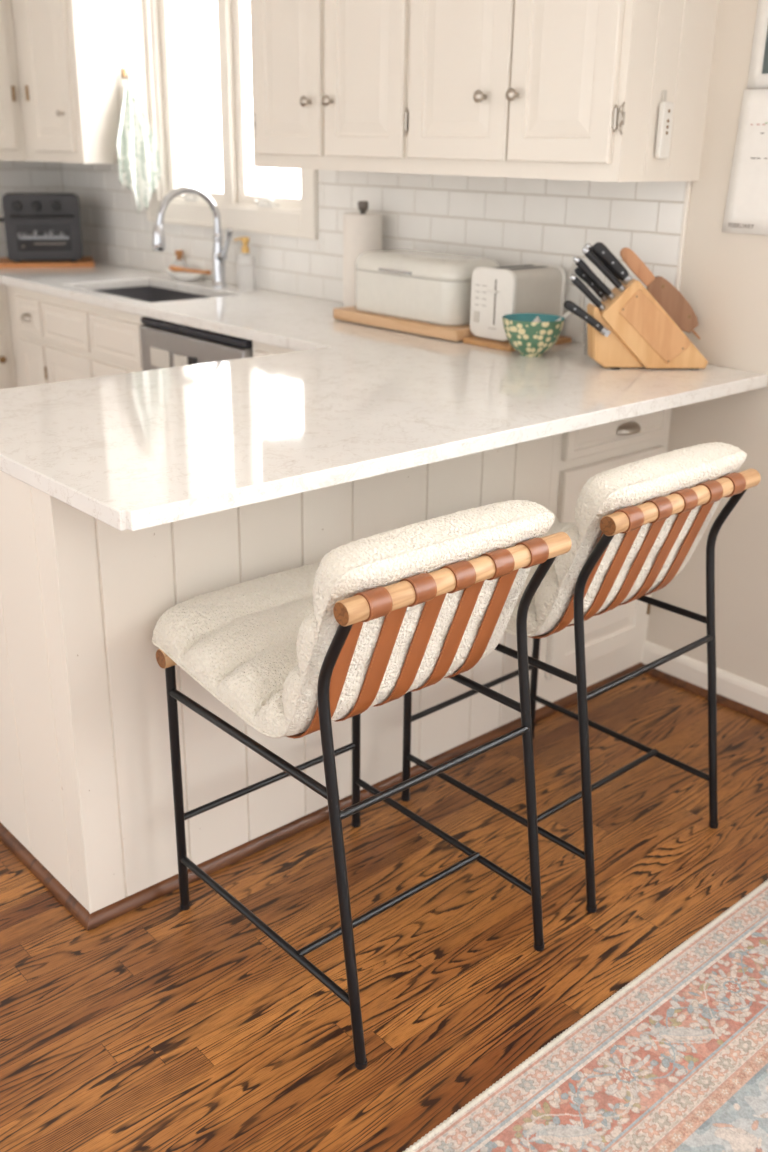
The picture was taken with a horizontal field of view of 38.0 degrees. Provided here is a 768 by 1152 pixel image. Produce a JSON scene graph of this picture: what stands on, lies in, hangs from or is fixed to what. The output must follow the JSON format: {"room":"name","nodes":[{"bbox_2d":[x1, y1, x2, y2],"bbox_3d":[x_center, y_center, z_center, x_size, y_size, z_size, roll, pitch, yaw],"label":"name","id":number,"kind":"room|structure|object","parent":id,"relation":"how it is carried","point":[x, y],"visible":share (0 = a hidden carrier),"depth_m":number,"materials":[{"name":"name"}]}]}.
{"room":"kitchen","nodes":[
{"label":"kitchen","id":0,"kind":"room"},
{"bbox_2d":[0,674,767,1151],"bbox_3d":[-0.883,0.843,1.811,4.600,0.040,7.140,-17,27,-39],"label":"floor","id":1,"kind":"structure","parent":0,"point":[158,1026],"depth_m":2.11,"materials":[{"name":"brown wood"}]},
{"bbox_2d":[0,284,15,388],"bbox_3d":[-2.502,-0.648,4.329,2.000,0.881,0.662,-17,27,-39],"label":"base cabinet","id":2,"kind":"object","parent":1,"relation":"on","point":[7,372],"visible":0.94,"depth_m":4.67,"materials":[{"name":"paint"}]},
{"bbox_2d":[6,285,47,386],"bbox_3d":[-1.250,-0.814,4.814,0.645,0.881,0.336,-17,27,-39],"label":"base cabinet","id":3,"kind":"object","parent":1,"relation":"on","point":[24,306],"visible":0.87,"depth_m":4.53,"materials":[{"name":"paint"}]},
{"bbox_2d":[41,293,145,382],"bbox_3d":[-0.874,-0.662,4.436,0.624,0.881,0.770,-17,27,-39],"label":"base cabinet","id":4,"kind":"object","parent":1,"relation":"on","point":[85,340],"visible":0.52,"depth_m":4.15,"materials":[{"name":"paint"}]},
{"bbox_2d":[140,317,252,370],"bbox_3d":[-0.419,-0.497,3.921,0.603,0.798,0.632,-17,27,-39],"label":"dishwasher","id":5,"kind":"object","parent":1,"relation":"on","point":[164,344],"visible":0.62,"depth_m":3.64,"materials":[{"name":"silver metal"}]},
{"bbox_2d":[252,341,295,356],"bbox_3d":[-0.042,-0.315,3.570,0.618,0.881,0.448,-17,27,-39],"label":"base cabinet","id":6,"kind":"object","parent":1,"relation":"on","point":[259,349],"visible":0.03,"depth_m":3.34,"materials":[{"name":"paint"}]},
{"bbox_2d":[0,408,671,913],"bbox_3d":[-0.100,-0.020,2.801,1.798,0.881,0.706,-17,27,-39],"label":"base cabinet","id":7,"kind":"object","parent":1,"relation":"on","point":[86,786],"visible":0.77,"depth_m":2.22,"materials":[{"name":"paint"}]},
{"bbox_2d":[0,822,89,930],"bbox_3d":[-0.793,0.583,2.400,0.016,0.024,0.676,-17,27,-39],"label":"trim","id":8,"kind":"structure","parent":7,"relation":"attached to","point":[16,847],"depth_m":2.29,"materials":[{"name":"brown wood"}]},
{"bbox_2d":[88,662,641,930],"bbox_3d":[0.093,0.472,2.727,1.800,0.024,0.016,-17,27,-39],"label":"trim","id":9,"kind":"structure","parent":7,"relation":"attached to","point":[123,906],"depth_m":2.47,"materials":[{"name":"brown wood"}]},
{"bbox_2d":[0,261,767,530],"bbox_3d":[-1.250,-0.715,3.284,2.600,0.032,3.740,-17,27,-39],"label":"countertop","id":10,"kind":"structure","parent":7,"relation":"on","point":[133,451],"depth_m":2.39,"materials":[{"name":"stone"}]},
{"bbox_2d":[0,257,94,267],"bbox_3d":[-1.520,-1.415,5.022,0.410,0.018,0.300,-5,22,-15],"label":"board","id":11,"kind":"object","parent":10,"relation":"on","point":[5,262],"visible":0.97,"depth_m":4.91,"materials":[{"name":"brown wood"}]},
{"bbox_2d":[0,193,82,262],"bbox_3d":[-1.525,-1.546,4.942,0.348,0.284,0.288,-5,22,-15],"label":"toaster oven","id":12,"kind":"object","parent":11,"relation":"on","point":[38,226],"visible":1,"depth_m":4.84,"materials":[{"name":"black metal"}]},
{"bbox_2d":[92,286,210,302],"bbox_3d":[-0.888,-0.966,4.267,0.412,0.192,0.691,-17,27,-39],"label":"sink","id":13,"kind":"object","parent":10,"relation":"in","point":[150,294],"visible":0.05,"depth_m":4.53,"materials":[{"name":"metal"}]},
{"bbox_2d":[173,250,186,267],"bbox_3d":[-0.847,-1.295,4.619,0.056,0.105,0.056,-17,27,-39],"label":"bottle","id":14,"kind":"object","parent":10,"relation":"on","point":[179,262],"visible":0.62,"depth_m":4.60,"materials":[{"name":"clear glass"}]},
{"bbox_2d":[167,271,201,281],"bbox_3d":[-0.809,-1.218,4.521,0.105,0.032,0.202,-17,27,-39],"label":"soap dish","id":15,"kind":"object","parent":10,"relation":"on","point":[180,276],"visible":0.91,"depth_m":4.47,"materials":[{"name":"white ceramic"}]},
{"bbox_2d":[165,265,210,274],"bbox_3d":[-0.784,-1.224,4.489,0.278,0.036,0.044,18,27,37],"label":"dish brush","id":16,"kind":"object","parent":15,"relation":"on","point":[174,269],"visible":0.8,"depth_m":4.50,"materials":[{"name":"brown wood"}]},
{"bbox_2d":[152,186,232,287],"bbox_3d":[-0.727,-1.275,4.202,0.307,0.371,0.104,-8,23,-21],"label":"kitchen faucet","id":17,"kind":"object","parent":10,"relation":"on","point":[158,239],"visible":1,"depth_m":4.20,"materials":[{"name":"silver metal"}]},
{"bbox_2d":[234,236,255,290],"bbox_3d":[-0.522,-1.179,4.206,0.070,0.196,0.070,-17,27,-39],"label":"soap dispenser","id":18,"kind":"object","parent":10,"relation":"on","point":[246,280],"visible":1,"depth_m":4.19,"materials":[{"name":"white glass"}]},
{"bbox_2d":[236,253,255,290],"bbox_3d":[-0.522,-1.153,4.216,0.070,0.140,0.070,-17,27,-39],"label":"bottle","id":19,"kind":"object","parent":18,"relation":"attached to","point":[246,280],"depth_m":4.19,"materials":[{"name":"white ceramic"}]},
{"bbox_2d":[339,201,382,307],"bbox_3d":[-0.070,-1.053,3.679,0.168,0.352,0.168,-17,27,-39],"label":"paper towel holder","id":20,"kind":"object","parent":10,"relation":"on","point":[362,231],"visible":0.44,"depth_m":3.61,"materials":[{"name":"white paper"}]},
{"bbox_2d":[333,306,473,340],"bbox_3d":[0.119,-0.786,3.434,0.265,0.036,0.555,-17,27,-39],"label":"cutting board","id":21,"kind":"object","parent":10,"relation":"on","point":[452,333],"visible":0.49,"depth_m":3.31,"materials":[{"name":"brown wood"}]},
{"bbox_2d":[355,249,499,325],"bbox_3d":[0.122,-0.885,3.387,0.255,0.181,0.457,-17,27,-39],"label":"bread box","id":22,"kind":"object","parent":21,"relation":"on","point":[431,287],"visible":0.89,"depth_m":3.27,"materials":[{"name":"white metal"}]},
{"bbox_2d":[463,336,571,351],"bbox_3d":[0.382,-0.673,3.184,0.265,0.014,0.190,-17,27,-39],"label":"serving board","id":23,"kind":"object","parent":10,"relation":"on","point":[479,341],"visible":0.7,"depth_m":3.12,"materials":[{"name":"brown wood"}]},
{"bbox_2d":[470,263,565,340],"bbox_3d":[0.374,-0.779,3.161,0.240,0.193,0.160,-17,27,-39],"label":"toaster","id":24,"kind":"object","parent":23,"relation":"on","point":[496,292],"visible":0.7,"depth_m":3.10,"materials":[{"name":"white plastic"}]},
{"bbox_2d":[565,262,584,344],"bbox_3d":[0.539,-0.778,3.171,0.017,0.228,0.163,-18,28,-40],"label":"power cord","id":25,"kind":"object","parent":24,"relation":"attached to","point":[572,266],"visible":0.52,"depth_m":3.16,"materials":[{"name":"white plastic"}]},
{"bbox_2d":[502,313,564,356],"bbox_3d":[0.397,-0.641,2.981,0.167,0.100,0.167,-17,27,-39],"label":"bowl","id":26,"kind":"object","parent":10,"relation":"on","point":[530,338],"visible":1,"depth_m":2.93,"materials":[{"name":"green ceramic"}]},
{"bbox_2d":[556,311,571,320],"bbox_3d":[0.455,-0.676,2.996,0.131,0.110,0.018,1,21,1],"label":"spoon","id":27,"kind":"object","parent":26,"relation":"in","point":[569,312],"visible":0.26,"depth_m":2.98,"materials":[{"name":"white metal"}]},
{"bbox_2d":[587,279,707,369],"bbox_3d":[0.669,-0.638,2.820,0.303,0.219,0.096,-1,21,-5],"label":"knife block","id":28,"kind":"object","parent":10,"relation":"on","point":[642,334],"visible":0.97,"depth_m":2.79,"materials":[{"name":"brown wood"}]},
{"bbox_2d":[563,300,610,336],"bbox_3d":[0.504,-0.637,2.762,0.124,0.089,0.017,-1,21,-5],"label":"kitchen knife","id":29,"kind":"object","parent":28,"relation":"in","point":[570,306],"visible":1,"depth_m":2.75,"materials":[{"name":"black plastic"}]},
{"bbox_2d":[570,274,605,310],"bbox_3d":[0.508,-0.697,2.759,0.104,0.096,0.016,-1,21,-5],"label":"kitchen knife","id":30,"kind":"object","parent":28,"relation":"in","point":[576,281],"visible":1,"depth_m":2.75,"materials":[{"name":"black plastic"}]},
{"bbox_2d":[574,267,607,301],"bbox_3d":[0.524,-0.728,2.796,0.100,0.093,0.017,-1,21,-5],"label":"kitchen knife","id":31,"kind":"object","parent":28,"relation":"in","point":[578,272],"visible":0.81,"depth_m":2.79,"materials":[{"name":"black plastic"}]},
{"bbox_2d":[573,256,614,299],"bbox_3d":[0.524,-0.734,2.759,0.121,0.112,0.017,-1,21,-5],"label":"kitchen knife","id":32,"kind":"object","parent":28,"relation":"in","point":[580,263],"visible":0.99,"depth_m":2.75,"materials":[{"name":"black plastic"}]},
{"bbox_2d":[582,247,624,291],"bbox_3d":[0.544,-0.749,2.738,0.124,0.115,0.017,-1,21,-5],"label":"kitchen knife","id":33,"kind":"object","parent":28,"relation":"in","point":[588,253],"visible":1,"depth_m":2.73,"materials":[{"name":"black plastic"}]},
{"bbox_2d":[585,243,621,282],"bbox_3d":[0.556,-0.777,2.789,0.115,0.106,0.017,-1,21,-5],"label":"kitchen knife","id":34,"kind":"object","parent":28,"relation":"in","point":[588,245],"visible":0.31,"depth_m":2.78,"materials":[{"name":"black plastic"}]},
{"bbox_2d":[592,242,632,284],"bbox_3d":[0.567,-0.769,2.756,0.116,0.108,0.017,-1,21,-5],"label":"kitchen knife","id":35,"kind":"object","parent":28,"relation":"in","point":[599,249],"visible":0.98,"depth_m":2.75,"materials":[{"name":"black plastic"}]},
{"bbox_2d":[620,247,697,332],"bbox_3d":[0.704,-0.729,2.849,0.222,0.211,0.016,-1,21,-5],"label":"wooden paddle","id":36,"kind":"object","parent":28,"relation":"on","point":[669,298],"visible":0.88,"depth_m":2.85,"materials":[{"name":"brown wood"}]},
{"bbox_2d":[152,500,571,1069],"bbox_3d":[-0.059,0.269,2.048,0.488,0.885,0.615,-17,27,-39],"label":"counter stool","id":37,"kind":"object","parent":1,"relation":"on","point":[382,617],"visible":1,"depth_m":1.85,"materials":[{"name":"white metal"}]},
{"bbox_2d":[153,500,553,737],"bbox_3d":[-0.071,0.021,1.968,0.478,0.365,0.570,-17,27,-39],"label":"cushion","id":38,"kind":"object","parent":37,"relation":"on","point":[280,650],"depth_m":1.83,"materials":[{"name":"beige fabric"}]},
{"bbox_2d":[401,442,760,912],"bbox_3d":[0.391,0.127,2.438,0.488,0.885,0.615,-18,28,-39],"label":"counter stool","id":39,"kind":"object","parent":1,"relation":"on","point":[638,525],"visible":0.73,"depth_m":2.19,"materials":[{"name":"beige fabric"}]},
{"bbox_2d":[506,442,746,636],"bbox_3d":[0.379,-0.121,2.357,0.478,0.365,0.570,-18,28,-39],"label":"cushion","id":40,"kind":"object","parent":39,"relation":"on","point":[603,569],"depth_m":2.15,"materials":[{"name":"beige fabric"}]},
{"bbox_2d":[402,879,767,1151],"bbox_3d":[0.764,0.996,1.415,2.014,0.011,1.432,-17,27,-39],"label":"area rug","id":41,"kind":"object","parent":1,"relation":"on","point":[676,1059],"visible":1,"depth_m":1.84,"materials":[{"name":"fabric"}]},
{"bbox_2d":[61,0,767,686],"bbox_3d":[0.857,-0.877,2.873,0.129,2.460,7.260,-17,27,-39],"label":"wall","id":42,"kind":"structure","parent":0,"point":[507,221],"depth_m":3.07,"materials":[{"name":"white paint"}]},
{"bbox_2d":[11,0,150,163],"bbox_3d":[-1.364,-2.187,4.662,0.382,0.850,0.854,-17,27,-39],"label":"upper cabinet","id":43,"kind":"object","parent":42,"relation":"attached to","point":[72,55],"visible":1,"depth_m":4.42,"materials":[{"name":"paint"}]},
{"bbox_2d":[122,69,128,78],"bbox_3d":[-1.024,-1.993,4.423,0.018,0.040,0.039,-17,27,-39],"label":"wall hook","id":44,"kind":"object","parent":43,"relation":"attached to","point":[123,70],"visible":1,"depth_m":4.43,"materials":[{"name":"gold metal"}]},
{"bbox_2d":[116,76,161,213],"bbox_3d":[-1.004,-1.746,4.513,0.199,0.534,0.049,-17,27,-39],"label":"kitchen towel","id":45,"kind":"object","parent":44,"relation":"hanging from","point":[139,166],"visible":1,"depth_m":4.52,"materials":[{"name":"fabric"}]},
{"bbox_2d":[144,0,318,239],"bbox_3d":[-0.588,-1.887,4.175,0.086,1.125,1.150,-17,27,-39],"label":"window","id":46,"kind":"structure","parent":42,"relation":"in","point":[201,59],"depth_m":4.31,"materials":[{"name":"paint"}]},
{"bbox_2d":[249,0,411,173],"bbox_3d":[-0.061,-1.647,3.298,0.382,0.838,0.757,-17,27,-39],"label":"upper cabinet","id":47,"kind":"object","parent":42,"relation":"attached to","point":[330,79],"visible":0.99,"depth_m":3.24,"materials":[{"name":"paint"}]},
{"bbox_2d":[405,0,718,181],"bbox_3d":[0.416,-1.447,2.799,0.382,0.838,0.740,-17,27,-39],"label":"upper cabinet","id":48,"kind":"object","parent":42,"relation":"attached to","point":[534,89],"visible":1,"depth_m":2.69,"materials":[{"name":"paint"}]},
{"bbox_2d":[655,90,673,158],"bbox_3d":[0.665,-1.071,2.645,0.040,0.151,0.020,-17,27,-39],"label":"remote control","id":49,"kind":"object","parent":48,"relation":"attached to","point":[666,109],"visible":1,"depth_m":2.64,"materials":[{"name":"white plastic"}]},
{"bbox_2d":[675,181,691,291],"bbox_3d":[0.771,-0.793,2.908,0.012,0.448,0.010,-17,27,-39],"label":"trim","id":50,"kind":"structure","parent":42,"relation":"attached to","point":[688,183],"depth_m":2.87,"materials":[{"name":"paint"}]},
{"bbox_2d":[642,641,767,713],"bbox_3d":[1.984,0.744,2.014,0.014,0.088,3.670,-17,27,-39],"label":"baseboard","id":51,"kind":"structure","parent":42,"relation":"attached to","point":[744,691],"depth_m":3.13,"materials":[{"name":"paint"}]},
{"bbox_2d":[642,663,767,723],"bbox_3d":[1.972,0.779,2.016,0.016,0.020,3.670,-17,27,-39],"label":"trim","id":52,"kind":"structure","parent":42,"relation":"attached to","point":[761,716],"depth_m":3.13,"materials":[{"name":"brown wood"}]},
{"bbox_2d":[722,0,767,234],"bbox_3d":[0.963,-1.119,2.553,0.011,0.655,0.341,-17,27,-39],"label":"wall calendar","id":53,"kind":"object","parent":42,"relation":"attached to","point":[746,209],"visible":1,"depth_m":2.68,"materials":[{"name":"paper"}]},
{"bbox_2d":[762,27,767,73],"bbox_3d":[0.975,-1.268,2.481,0.001,0.265,0.258,-17,27,-39],"label":"picture","id":54,"kind":"object","parent":53,"relation":"attached to","point":[764,29],"depth_m":2.60},
{"bbox_3d":[-3.274,-1.334,3.882,4.600,2.460,0.120,-17,27,-39],"label":"wall","id":55,"kind":"structure","parent":0,"visible":0},
{"bbox_2d":[0,161,62,256],"bbox_3d":[-2.488,-1.469,4.486,2.590,0.475,0.009,-17,27,-39],"label":"wall","id":56,"kind":"structure","parent":55,"relation":"attached to","point":[15,176],"depth_m":5.15,"materials":[{"name":"white tile"}]},
{"bbox_2d":[0,0,25,160],"bbox_3d":[-2.034,-2.103,4.414,1.068,0.850,0.356,-17,27,-39],"label":"upper cabinet","id":57,"kind":"object","parent":56,"relation":"attached to","point":[12,148],"visible":1,"depth_m":4.66,"materials":[{"name":"paint"}]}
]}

